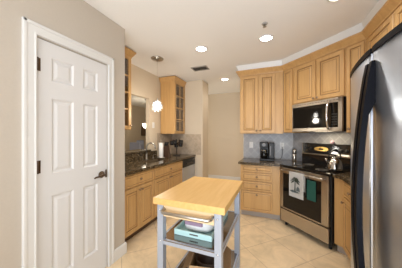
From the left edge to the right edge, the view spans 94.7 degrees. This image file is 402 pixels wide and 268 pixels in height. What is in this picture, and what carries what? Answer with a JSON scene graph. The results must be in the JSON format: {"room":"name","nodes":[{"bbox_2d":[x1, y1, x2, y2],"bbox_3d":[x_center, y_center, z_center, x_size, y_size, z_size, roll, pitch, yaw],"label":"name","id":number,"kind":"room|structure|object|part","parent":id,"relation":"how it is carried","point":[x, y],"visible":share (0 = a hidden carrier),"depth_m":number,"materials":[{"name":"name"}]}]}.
{"room":"kitchen","nodes":[
{"label":"kitchen","id":0,"kind":"room"},
{"bbox_2d":[0,0,124,267],"bbox_3d":[-1.707,0.083,0.231,0.110,2.595,4.165,0,0,22],"label":"wall","id":1,"kind":"structure","parent":0,"point":[77,20],"depth_m":1.27,"materials":[{"name":"beige paint"}]},
{"bbox_2d":[22,16,113,267],"bbox_3d":[-1.079,0.287,1.627,0.021,2.185,0.775,0,0,22],"label":"trim","id":2,"kind":"structure","parent":1,"relation":"attached to","point":[31,29],"depth_m":1.32,"materials":[{"name":"white"}]},
{"bbox_2d":[37,38,106,267],"bbox_3d":[-1.080,0.331,1.629,0.101,2.082,0.616,0,0,22],"label":"pantry door","id":3,"kind":"structure","parent":1,"relation":"in","point":[71,86],"depth_m":1.58,"materials":[{"name":"painted wood"},{"name":"bronze"}]},
{"bbox_2d":[114,242,126,261],"bbox_3d":[-1.692,1.317,0.234,0.116,0.125,4.181,0,0,22],"label":"baseboard","id":4,"kind":"structure","parent":1,"relation":"attached to","point":[121,250],"depth_m":2.06,"materials":[{"name":"white"}]},
{"bbox_2d":[125,105,145,150],"bbox_3d":[-2.154,0.083,5.570,3.270,2.595,6.650,0,0,22],"label":"wall","id":5,"kind":"structure","parent":0,"point":[138,114],"depth_m":8.01,"materials":[{"name":"paint"}]},
{"bbox_2d":[141,126,145,135],"bbox_3d":[-2.610,-0.140,8.524,0.030,0.440,0.400,0,0,22],"label":"framed picture","id":6,"kind":"object","parent":5,"relation":"attached to","point":[143,130],"visible":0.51,"depth_m":8.47,"materials":[{"name":"brown wood"}]},
{"bbox_2d":[142,127,145,134],"bbox_3d":[-2.619,-0.140,8.527,0.012,0.360,0.320,0,0,22],"label":"print","id":7,"kind":"object","parent":6,"relation":"attached to","point":[143,129],"depth_m":8.47,"materials":[{"name":"brown"}]},
{"bbox_2d":[131,64,170,155],"bbox_3d":[-1.156,0.083,3.430,0.090,2.595,2.185,0,0,22],"label":"wall","id":8,"kind":"structure","parent":0,"point":[144,84],"depth_m":3.68,"materials":[{"name":"paint"}]},
{"bbox_2d":[125,47,135,129],"bbox_3d":[-1.225,-0.627,2.575,0.396,1.135,0.476,0,0,22],"label":"upper cabinet","id":9,"kind":"object","parent":8,"relation":"attached to","point":[129,53],"visible":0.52,"depth_m":2.66,"materials":[{"name":"brown wood"}]},
{"bbox_3d":[-1.094,-0.590,2.493,0.019,1.048,0.408,0,0,22],"label":"door","id":10,"kind":"part","parent":9,"relation":"part of","materials":[{"name":"brown wood"}]},
{"bbox_3d":[-1.225,-1.145,2.575,0.396,0.100,0.476,0,0,22],"label":"crown","id":11,"kind":"part","parent":9,"relation":"part of","materials":[{"name":"brown wood"}]},
{"bbox_2d":[157,133,170,149],"bbox_3d":[-0.816,0.161,4.150,0.008,0.361,0.575,0,0,22],"label":"trim","id":12,"kind":"structure","parent":8,"relation":"attached to","point":[164,137],"depth_m":4.10,"materials":[{"name":"tile"}]},
{"bbox_2d":[159,76,185,133],"bbox_3d":[-0.614,-0.600,4.099,0.391,1.190,0.521,0,0,22],"label":"upper cabinet","id":13,"kind":"object","parent":8,"relation":"attached to","point":[172,88],"visible":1,"depth_m":3.94,"materials":[{"name":"brown wood"}]},
{"bbox_3d":[-0.614,-1.145,4.099,0.391,0.100,0.521,0,0,22],"label":"crown","id":14,"kind":"part","parent":13,"relation":"part of","materials":[{"name":"brown wood"}]},
{"bbox_3d":[-0.465,-0.562,4.069,0.019,1.103,0.453,0,0,22],"label":"door","id":15,"kind":"part","parent":13,"relation":"part of","materials":[{"name":"brown wood"}]},
{"bbox_2d":[171,80,207,177],"bbox_3d":[-0.324,0.083,4.490,0.930,2.595,0.400,0,0,22],"label":"wall","id":16,"kind":"structure","parent":0,"point":[196,92],"depth_m":4.21,"materials":[{"name":"paint"}]},
{"bbox_2d":[171,134,200,154],"bbox_3d":[-0.356,0.235,4.283,0.765,0.460,0.008,0,0,22],"label":"backsplash","id":17,"kind":"structure","parent":16,"relation":"attached to","point":[191,142],"depth_m":4.25,"materials":[{"name":"tile"}]},
{"bbox_2d":[208,92,242,176],"bbox_3d":[0.301,0.083,5.747,2.900,2.595,0.100,0,0,22],"label":"wall","id":18,"kind":"structure","parent":0,"point":[225,140],"depth_m":5.53,"materials":[{"name":"paint"}]},
{"bbox_2d":[208,175,240,180],"bbox_3d":[0.243,1.317,5.708,2.620,0.125,0.016,0,0,22],"label":"baseboard","id":19,"kind":"structure","parent":18,"relation":"attached to","point":[209,176],"depth_m":5.51,"materials":[{"name":"white"}]},
{"bbox_2d":[105,190,350,267],"bbox_3d":[-1.043,1.430,3.162,7.120,0.100,10.300,0,0,22],"label":"floor","id":20,"kind":"structure","parent":0,"point":[264,242],"depth_m":2.23,"materials":[{"name":"tile"}]},
{"bbox_2d":[130,142,140,149],"bbox_3d":[-1.951,0.820,5.849,0.420,1.120,0.440,0,0,22],"label":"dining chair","id":21,"kind":"object","parent":20,"relation":"on","point":[133,145],"visible":0.16,"depth_m":5.64,"materials":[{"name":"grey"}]},
{"bbox_2d":[125,168,153,241],"bbox_3d":[-1.080,0.943,2.596,0.629,0.874,0.622,0,0,22],"label":"base cabinet","id":22,"kind":"object","parent":20,"relation":"on","point":[139,187],"visible":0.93,"depth_m":2.46,"materials":[{"name":"brown wood"}]},
{"bbox_3d":[-0.881,0.980,2.352,0.020,0.570,0.297,0,0,22],"label":"door","id":23,"kind":"part","parent":22,"relation":"part of","materials":[{"name":"brown wood"}]},
{"bbox_3d":[-0.825,0.603,2.494,0.020,0.155,0.602,0,0,22],"label":"drawer","id":24,"kind":"part","parent":22,"relation":"part of","materials":[{"name":"brown wood"}]},
{"bbox_3d":[-0.768,0.980,2.636,0.020,0.570,0.297,0,0,22],"label":"door","id":25,"kind":"part","parent":22,"relation":"part of","materials":[{"name":"brown wood"}]},
{"bbox_2d":[137,140,143,148],"bbox_3d":[-2.347,0.820,7.611,0.440,1.120,0.420,0,0,22],"label":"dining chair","id":26,"kind":"object","parent":20,"relation":"on","point":[138,141],"visible":0.17,"depth_m":7.71,"materials":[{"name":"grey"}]},
{"bbox_2d":[149,160,181,224],"bbox_3d":[-0.794,0.943,3.315,0.629,0.874,0.920,0,0,22],"label":"base cabinet","id":27,"kind":"object","parent":20,"relation":"on","point":[168,176],"visible":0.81,"depth_m":3.07,"materials":[{"name":"brown wood"}]},
{"bbox_2d":[125,150,195,175],"bbox_3d":[-0.814,0.422,3.304,0.637,0.164,2.155,0,0,22],"label":"countertop","id":28,"kind":"structure","parent":27,"relation":"on","point":[134,163],"depth_m":3.13,"materials":[{"name":"stone"}]},
{"bbox_2d":[125,149,150,154],"bbox_3d":[-1.255,0.322,3.338,0.295,0.033,0.750,0,0,22],"label":"bar ledge","id":29,"kind":"object","parent":28,"relation":"on","point":[136,150],"visible":0.63,"depth_m":3.36,"materials":[{"name":"stone"}]},
{"bbox_2d":[145,142,155,158],"bbox_3d":[-0.939,0.309,3.417,0.195,0.311,0.102,0,0,19],"label":"faucet","id":30,"kind":"object","parent":28,"relation":"on","point":[146,157],"visible":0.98,"depth_m":3.41,"materials":[{"name":"silver metal"}]},
{"bbox_2d":[144,159,165,162],"bbox_3d":[-0.807,0.578,3.293,0.256,0.205,0.516,0,0,22],"label":"sink","id":31,"kind":"object","parent":28,"relation":"in","point":[154,160],"visible":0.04,"depth_m":3.47,"materials":[{"name":"brown"}]},
{"bbox_2d":[163,142,170,156],"bbox_3d":[-0.694,0.314,3.765,0.140,0.302,0.090,0,0,22],"label":"knife block","id":32,"kind":"object","parent":28,"relation":"on","point":[166,150],"visible":1,"depth_m":3.73,"materials":[{"name":"brown wood"}]},
{"bbox_3d":[-0.779,0.291,3.606,0.150,0.348,0.150,0,0,22],"label":"paper towel holder","id":33,"kind":"object","parent":28,"relation":"on","visible":0},
{"bbox_2d":[159,143,162,156],"bbox_3d":[-0.779,0.310,3.606,0.090,0.280,0.090,0,0,22],"label":"paper towel roll","id":34,"kind":"object","parent":33,"relation":"in","point":[160,144],"visible":0.83,"depth_m":3.57,"materials":[{"name":"white paper"}]},
{"bbox_3d":[-0.622,0.980,3.002,0.020,0.570,0.446,0,0,22],"label":"door","id":35,"kind":"part","parent":27,"relation":"part of","materials":[{"name":"brown wood"}]},
{"bbox_3d":[-0.538,0.603,3.213,0.020,0.155,0.900,0,0,22],"label":"drawer","id":36,"kind":"part","parent":27,"relation":"part of","materials":[{"name":"brown wood"}]},
{"bbox_3d":[-0.454,0.980,3.424,0.020,0.570,0.446,0,0,22],"label":"door","id":37,"kind":"part","parent":27,"relation":"part of","materials":[{"name":"brown wood"}]},
{"bbox_2d":[182,157,194,181],"bbox_3d":[-0.510,0.945,4.020,0.604,0.870,0.582,0,0,22],"label":"dishwasher","id":38,"kind":"object","parent":20,"relation":"on","point":[188,165],"visible":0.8,"depth_m":3.87,"materials":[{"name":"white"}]},
{"bbox_3d":[-0.263,0.591,3.922,0.045,0.158,0.578,0,0,22],"label":"control panel","id":39,"kind":"part","parent":38,"relation":"part of","materials":[{"name":"black plastic"}]},
{"bbox_2d":[153,176,242,267],"bbox_3d":[0.028,0.930,1.631,0.557,0.900,0.800,0,0,22],"label":"kitchen cart","id":40,"kind":"object","parent":20,"relation":"on","point":[204,200],"visible":0.94,"depth_m":1.40,"materials":[{"name":"grey"}]},
{"bbox_3d":[-0.301,0.939,1.423,0.050,0.822,0.050,0,0,22],"label":"leg","id":41,"kind":"part","parent":40,"relation":"part of","materials":[{"name":"grey metal"}]},
{"bbox_3d":[-0.188,1.213,1.737,0.016,0.036,0.618,0,0,22],"label":"shelf rail","id":42,"kind":"part","parent":40,"relation":"part of","materials":[{"name":"grey metal"}]},
{"bbox_3d":[-0.110,0.565,1.290,0.405,0.030,0.065,0,0,22],"label":"drawer handle","id":43,"kind":"part","parent":40,"relation":"part of","materials":[{"name":"silver metal"}]},
{"bbox_3d":[-0.094,0.813,1.329,0.404,0.036,0.016,0,0,22],"label":"shelf rail","id":44,"kind":"part","parent":40,"relation":"part of","materials":[{"name":"grey metal"}]},
{"bbox_3d":[0.025,0.574,1.628,0.398,0.088,0.664,0,0,22],"label":"drawer","id":45,"kind":"part","parent":40,"relation":"part of","materials":[{"name":"brown wood"}]},
{"bbox_2d":[174,211,227,241],"bbox_3d":[0.027,0.774,1.652,0.315,0.044,0.511,0,0,22],"label":"serving tray","id":46,"kind":"object","parent":40,"relation":"on","point":[180,229],"visible":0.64,"depth_m":1.44,"materials":[{"name":"teal"}]},
{"bbox_2d":[185,220,213,232],"bbox_3d":[0.017,0.726,1.637,0.266,0.118,0.350,0,0,22],"label":"bag","id":47,"kind":"object","parent":46,"relation":"in","point":[194,226],"visible":0.21,"depth_m":1.47,"materials":[{"name":"white plastic"}]},
{"bbox_2d":[185,220,202,226],"bbox_3d":[-0.062,0.721,1.486,0.160,0.028,0.010,0,0,22],"label":"print","id":48,"kind":"object","parent":47,"relation":"attached to","point":[188,223],"depth_m":1.48,"materials":[{"name":"purple"}]},
{"bbox_2d":[163,211,238,252],"bbox_3d":[0.033,0.800,1.649,0.496,0.006,0.710,0,0,22],"label":"shelf","id":49,"kind":"object","parent":40,"relation":"attached to","point":[193,244],"depth_m":1.40,"materials":[{"name":"silver metal"}]},
{"bbox_2d":[183,246,230,267],"bbox_3d":[0.064,1.111,1.590,0.380,0.170,0.340,0,0,10],"label":"cardboard box","id":50,"kind":"object","parent":40,"relation":"on","point":[190,261],"visible":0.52,"depth_m":1.55,"materials":[{"name":"brown cardboard"}]},
{"bbox_2d":[196,253,213,267],"bbox_3d":[0.064,1.120,1.590,0.220,0.140,0.220,0,0,22],"label":"wooden bowl","id":51,"kind":"object","parent":50,"relation":"in","point":[202,260],"visible":0.47,"depth_m":1.65,"materials":[{"name":"brown wood"}]},
{"bbox_2d":[178,251,238,267],"bbox_3d":[0.033,1.200,1.649,0.496,0.006,0.710,0,0,22],"label":"shelf","id":52,"kind":"object","parent":40,"relation":"attached to","point":[234,254],"depth_m":1.76,"materials":[{"name":"silver metal"}]},
{"bbox_3d":[0.120,0.939,1.255,0.050,0.822,0.050,0,0,22],"label":"leg","id":53,"kind":"part","parent":40,"relation":"part of","materials":[{"name":"grey metal"}]},
{"bbox_3d":[0.255,0.813,1.561,0.016,0.036,0.618,0,0,22],"label":"shelf rail","id":54,"kind":"part","parent":40,"relation":"part of","materials":[{"name":"grey metal"}]},
{"bbox_3d":[0.255,1.213,1.561,0.016,0.036,0.618,0,0,22],"label":"shelf rail","id":55,"kind":"part","parent":40,"relation":"part of","materials":[{"name":"grey metal"}]},
{"bbox_3d":[0.368,0.939,1.875,0.050,0.822,0.050,0,0,22],"label":"leg","id":56,"kind":"part","parent":40,"relation":"part of","materials":[{"name":"grey metal"}]},
{"bbox_2d":[241,164,279,219],"bbox_3d":[1.047,0.943,3.249,0.617,0.874,0.589,0,0,22],"label":"base cabinet","id":57,"kind":"object","parent":20,"relation":"on","point":[260,190],"visible":0.98,"depth_m":3.00,"materials":[{"name":"brown wood"}]},
{"bbox_3d":[0.912,1.101,3.028,0.470,0.307,0.020,0,0,22],"label":"drawer","id":58,"kind":"part","parent":57,"relation":"part of","materials":[{"name":"brown wood"}]},
{"bbox_3d":[0.912,0.859,3.028,0.470,0.142,0.020,0,0,22],"label":"drawer","id":59,"kind":"part","parent":57,"relation":"part of","materials":[{"name":"brown wood"}]},
{"bbox_3d":[0.912,0.706,3.028,0.470,0.128,0.020,0,0,22],"label":"drawer","id":60,"kind":"part","parent":57,"relation":"part of","materials":[{"name":"brown wood"}]},
{"bbox_3d":[0.912,0.572,3.028,0.470,0.107,0.020,0,0,22],"label":"drawer","id":61,"kind":"part","parent":57,"relation":"part of","materials":[{"name":"brown wood"}]},
{"bbox_2d":[238,158,301,166],"bbox_3d":[1.229,0.485,3.183,1.068,0.038,0.589,0,0,22],"label":"countertop","id":62,"kind":"structure","parent":57,"relation":"on","point":[249,161],"depth_m":3.08,"materials":[{"name":"stone"}]},
{"bbox_2d":[260,142,282,160],"bbox_3d":[1.246,0.303,3.256,0.440,0.324,0.262,0,0,6],"label":"coffee maker","id":63,"kind":"object","parent":62,"relation":"on","point":[267,149],"visible":1,"depth_m":3.18,"materials":[{"name":"black plastic"}]},
{"bbox_2d":[292,149,295,161],"bbox_3d":[1.592,0.360,3.155,0.062,0.210,0.062,0,0,22],"label":"grinder","id":64,"kind":"object","parent":62,"relation":"on","point":[293,150],"visible":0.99,"depth_m":3.13,"materials":[{"name":"silver metal"}]},
{"bbox_2d":[279,143,350,248],"bbox_3d":[1.604,0.762,2.600,0.662,1.235,0.748,0,0,-23],"label":"range","id":65,"kind":"object","parent":20,"relation":"on","point":[316,219],"visible":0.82,"depth_m":2.44,"materials":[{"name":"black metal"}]},
{"bbox_2d":[289,171,304,199],"bbox_3d":[1.294,0.691,2.501,0.042,0.338,0.225,0,0,-23],"label":"dish towel","id":66,"kind":"object","parent":65,"relation":"hanging from","point":[296,180],"visible":1,"depth_m":2.48,"materials":[{"name":"fabric"}]},
{"bbox_2d":[290,177,299,191],"bbox_3d":[1.272,0.679,2.500,0.001,0.201,0.154,0,0,-23],"label":"print","id":67,"kind":"object","parent":66,"relation":"attached to","point":[294,181],"depth_m":2.51,"materials":[{"name":"green"}]},
{"bbox_3d":[1.323,0.538,2.491,0.058,0.023,0.672,0,0,-23],"label":"oven handle","id":68,"kind":"part","parent":65,"relation":"part of","materials":[{"name":"silver metal"}]},
{"bbox_3d":[1.369,0.803,2.505,0.040,0.603,0.714,0,0,-23],"label":"oven door","id":69,"kind":"part","parent":65,"relation":"part of","materials":[{"name":"silver metal"}]},
{"bbox_3d":[1.370,1.208,2.505,0.037,0.180,0.714,0,0,-23],"label":"storage drawer","id":70,"kind":"part","parent":65,"relation":"part of","materials":[{"name":"silver metal"}]},
{"bbox_2d":[307,179,315,201],"bbox_3d":[1.379,0.685,2.345,0.062,0.330,0.120,0,0,-23],"label":"pot holder","id":71,"kind":"object","parent":65,"relation":"hanging from","point":[311,185],"visible":1,"depth_m":2.35,"materials":[{"name":"teal fabric"}]},
{"bbox_2d":[280,162,350,175],"bbox_3d":[1.604,0.475,2.600,0.542,0.026,0.748,0,0,-23],"label":"cooktop","id":72,"kind":"object","parent":65,"relation":"in","point":[314,168],"depth_m":2.54,"materials":[{"name":"black glass"}]},
{"bbox_3d":[1.811,0.308,2.689,0.043,0.020,0.742,0,0,-23],"label":"backguard trim","id":73,"kind":"part","parent":65,"relation":"part of","materials":[{"name":"silver metal"}]},
{"bbox_2d":[325,150,342,171],"bbox_3d":[1.678,0.329,2.324,0.182,0.263,0.172,0,0,-39],"label":"kettle","id":74,"kind":"object","parent":65,"relation":"on","point":[334,163],"visible":1,"depth_m":2.28,"materials":[{"name":"silver metal"}]},
{"bbox_3d":[1.682,0.268,2.327,0.170,0.142,0.016,0,0,2],"label":"handle","id":75,"kind":"part","parent":74,"relation":"part of","materials":[{"name":"silver metal"}]},
{"bbox_2d":[334,178,350,260],"bbox_3d":[1.728,0.943,1.724,0.637,0.874,1.442,0,0,22],"label":"base cabinet","id":76,"kind":"object","parent":20,"relation":"on","point":[342,190],"visible":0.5,"depth_m":2.09,"materials":[{"name":"brown wood"}]},
{"bbox_2d":[333,172,350,185],"bbox_3d":[1.720,0.485,1.731,0.663,0.038,1.461,0,0,22],"label":"countertop","id":77,"kind":"structure","parent":76,"relation":"on","point":[346,177],"depth_m":2.07,"materials":[{"name":"stone"}]},
{"bbox_3d":[1.497,0.603,1.836,0.020,0.155,0.460,0,0,22],"label":"drawer","id":78,"kind":"part","parent":76,"relation":"part of","materials":[{"name":"brown wood"}]},
{"bbox_3d":[1.497,0.980,1.836,0.020,0.570,0.460,0,0,22],"label":"door","id":79,"kind":"part","parent":76,"relation":"part of","materials":[{"name":"brown wood"}]},
{"bbox_2d":[350,22,401,267],"bbox_3d":[1.128,0.493,0.659,0.932,1.764,0.910,0,0,22],"label":"refrigerator","id":80,"kind":"object","parent":20,"relation":"on","point":[376,78],"visible":1,"depth_m":0.78,"materials":[{"name":"silver metal"}]},
{"bbox_3d":[0.746,0.330,0.862,0.069,1.300,0.024,0,0,22],"label":"handle","id":81,"kind":"part","parent":80,"relation":"part of","materials":[{"name":"black"}]},
{"bbox_3d":[0.901,0.459,1.010,0.115,1.643,0.427,0,0,22],"label":"freezer door","id":82,"kind":"part","parent":80,"relation":"part of","materials":[{"name":"silver metal"}]},
{"bbox_3d":[0.730,0.330,0.823,0.069,1.300,0.024,0,0,22],"label":"handle","id":83,"kind":"part","parent":80,"relation":"part of","materials":[{"name":"black"}]},
{"bbox_3d":[0.731,0.459,0.584,0.115,1.643,0.477,0,0,22],"label":"fridge door","id":84,"kind":"part","parent":80,"relation":"part of","materials":[{"name":"silver metal"}]},
{"bbox_2d":[84,0,378,107],"bbox_3d":[-1.043,-1.265,3.162,7.120,0.100,10.300,0,0,22],"label":"ceiling","id":85,"kind":"structure","parent":0,"point":[231,30],"depth_m":2.17,"materials":[{"name":"paint"}]},
{"bbox_2d":[151,56,162,110],"bbox_3d":[-0.704,-0.783,2.972,0.200,0.861,0.200,0,0,22],"label":"pendant light","id":86,"kind":"object","parent":85,"relation":"hanging from","point":[157,103],"visible":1,"depth_m":2.94,"materials":[{"name":"silver metal"}]},
{"bbox_2d":[191,65,209,70],"bbox_3d":[-0.014,-1.209,3.419,0.300,0.010,0.200,0,0,22],"label":"ceiling vent","id":87,"kind":"object","parent":85,"relation":"in","point":[199,68],"visible":1,"depth_m":3.42,"materials":[{"name":"grey metal"}]},
{"bbox_2d":[195,46,207,51],"bbox_3d":[0.007,-1.209,2.635,0.180,0.010,0.180,0,0,22],"label":"recessed light","id":88,"kind":"object","parent":85,"relation":"in","point":[198,48],"visible":1,"depth_m":2.62,"materials":[{"name":"white"}]},
{"bbox_2d":[259,34,273,41],"bbox_3d":[0.824,-1.209,2.341,0.180,0.010,0.180,0,0,22],"label":"recessed light","id":89,"kind":"object","parent":85,"relation":"in","point":[265,38],"visible":1,"depth_m":2.33,"materials":[{"name":"white"}]},
{"bbox_2d":[243,72,286,208],"bbox_3d":[1.609,0.083,2.900,2.000,2.595,1.120,0,0,22],"label":"wall","id":90,"kind":"structure","parent":0,"point":[283,72],"depth_m":3.40,"materials":[{"name":"paint"}]},
{"bbox_2d":[240,72,282,133],"bbox_3d":[1.091,-0.542,3.342,0.710,1.075,0.394,0,0,22],"label":"upper cabinet","id":91,"kind":"object","parent":90,"relation":"attached to","point":[261,95],"visible":1,"depth_m":3.18,"materials":[{"name":"brown wood"}]},
{"bbox_3d":[0.854,-0.517,3.266,0.295,1.005,0.020,0,0,22],"label":"door","id":92,"kind":"part","parent":91,"relation":"part of","materials":[{"name":"brown wood"}]},
{"bbox_3d":[1.125,-0.517,3.158,0.260,1.005,0.020,0,0,22],"label":"door","id":93,"kind":"part","parent":91,"relation":"part of","materials":[{"name":"brown wood"}]},
{"bbox_2d":[236,0,401,77],"bbox_3d":[1.300,-1.077,1.900,1.056,0.085,3.676,0,0,-6],"label":"crown molding","id":94,"kind":"structure","parent":91,"relation":"attached to","point":[390,6],"depth_m":2.21,"materials":[{"name":"brown wood"}]},
{"bbox_2d":[244,133,292,159],"bbox_3d":[1.254,0.223,3.501,0.885,0.485,0.008,0,0,22],"label":"backsplash","id":95,"kind":"structure","parent":90,"relation":"attached to","point":[286,138],"depth_m":3.47,"materials":[{"name":"tile"}]},
{"bbox_2d":[284,68,309,132],"bbox_3d":[1.563,-0.550,3.039,0.375,1.060,0.200,0,0,-23],"label":"upper cabinet","id":96,"kind":"object","parent":90,"relation":"attached to","point":[288,74],"visible":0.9,"depth_m":2.95,"materials":[{"name":"brown wood"}]},
{"bbox_3d":[1.400,-0.525,2.969,0.020,0.990,0.170,0,0,-23],"label":"door","id":97,"kind":"part","parent":96,"relation":"part of","materials":[{"name":"brown wood"}]},
{"bbox_2d":[236,0,386,70],"bbox_3d":[1.303,-1.165,1.899,1.049,0.100,3.673,0,0,-6],"label":"trim","id":98,"kind":"structure","parent":90,"relation":"attached to","point":[358,28],"depth_m":2.43,"materials":[{"name":"white paint"}]},
{"bbox_2d":[294,48,345,104],"bbox_3d":[1.733,-0.767,2.605,0.404,0.625,0.725,0,0,-23],"label":"upper cabinet","id":99,"kind":"object","parent":90,"relation":"attached to","point":[324,77],"visible":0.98,"depth_m":2.47,"materials":[{"name":"brown wood"}]},
{"bbox_3d":[1.513,-0.743,2.705,0.020,0.555,0.343,0,0,-23],"label":"door","id":100,"kind":"part","parent":99,"relation":"part of","materials":[{"name":"brown wood"}]},
{"bbox_2d":[292,97,345,131],"bbox_3d":[1.688,-0.240,2.588,0.461,0.417,0.700,0,0,-23],"label":"microwave","id":101,"kind":"object","parent":99,"relation":"attached to","point":[326,115],"visible":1,"depth_m":2.44,"materials":[{"name":"silver metal"}]},
{"bbox_3d":[1.534,-0.238,2.587,0.031,0.312,0.562,0,0,-23],"label":"door glass","id":102,"kind":"part","parent":101,"relation":"part of","materials":[{"name":"black glass"}]},
{"bbox_3d":[1.592,-0.238,2.324,0.077,0.376,0.026,0,0,-23],"label":"handle","id":103,"kind":"part","parent":101,"relation":"part of","materials":[{"name":"silver metal"}]},
{"bbox_3d":[1.662,-0.238,2.289,0.031,0.312,0.083,0,0,-23],"label":"control panel","id":104,"kind":"part","parent":101,"relation":"part of","materials":[{"name":"black glass"}]},
{"bbox_3d":[1.654,-0.743,2.377,0.020,0.555,0.343,0,0,-23],"label":"door","id":105,"kind":"part","parent":99,"relation":"part of","materials":[{"name":"brown wood"}]},
{"bbox_2d":[293,132,350,160],"bbox_3d":[1.939,0.248,2.696,0.008,0.636,1.400,0,0,-23],"label":"backsplash","id":106,"kind":"structure","parent":90,"relation":"attached to","point":[312,137],"depth_m":2.92,"materials":[{"name":"tile"}]},
{"bbox_2d":[346,40,366,132],"bbox_3d":[1.905,-0.547,2.174,0.379,1.065,0.200,0,0,-23],"label":"upper cabinet","id":107,"kind":"object","parent":90,"relation":"attached to","point":[354,52],"visible":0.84,"depth_m":2.16,"materials":[{"name":"brown wood"}]},
{"bbox_3d":[1.306,0.082,-0.397,0.120,2.595,5.230,0,0,22],"label":"wall","id":108,"kind":"structure","parent":0,"visible":0},
{"bbox_2d":[367,4,401,50],"bbox_3d":[1.763,-0.547,1.499,0.379,1.065,1.015,0,0,22],"label":"upper cabinet","id":109,"kind":"object","parent":108,"relation":"attached to","point":[395,18],"visible":0.07,"depth_m":1.64,"materials":[{"name":"brown wood"}]},
{"bbox_3d":[1.711,-0.522,1.773,0.020,0.995,0.475,0,0,22],"label":"door","id":110,"kind":"part","parent":109,"relation":"part of","materials":[{"name":"brown wood"}]},
{"bbox_3d":[1.532,-0.522,1.325,0.020,0.995,0.460,0,0,22],"label":"door","id":111,"kind":"part","parent":109,"relation":"part of","materials":[{"name":"brown wood"}]}
]}

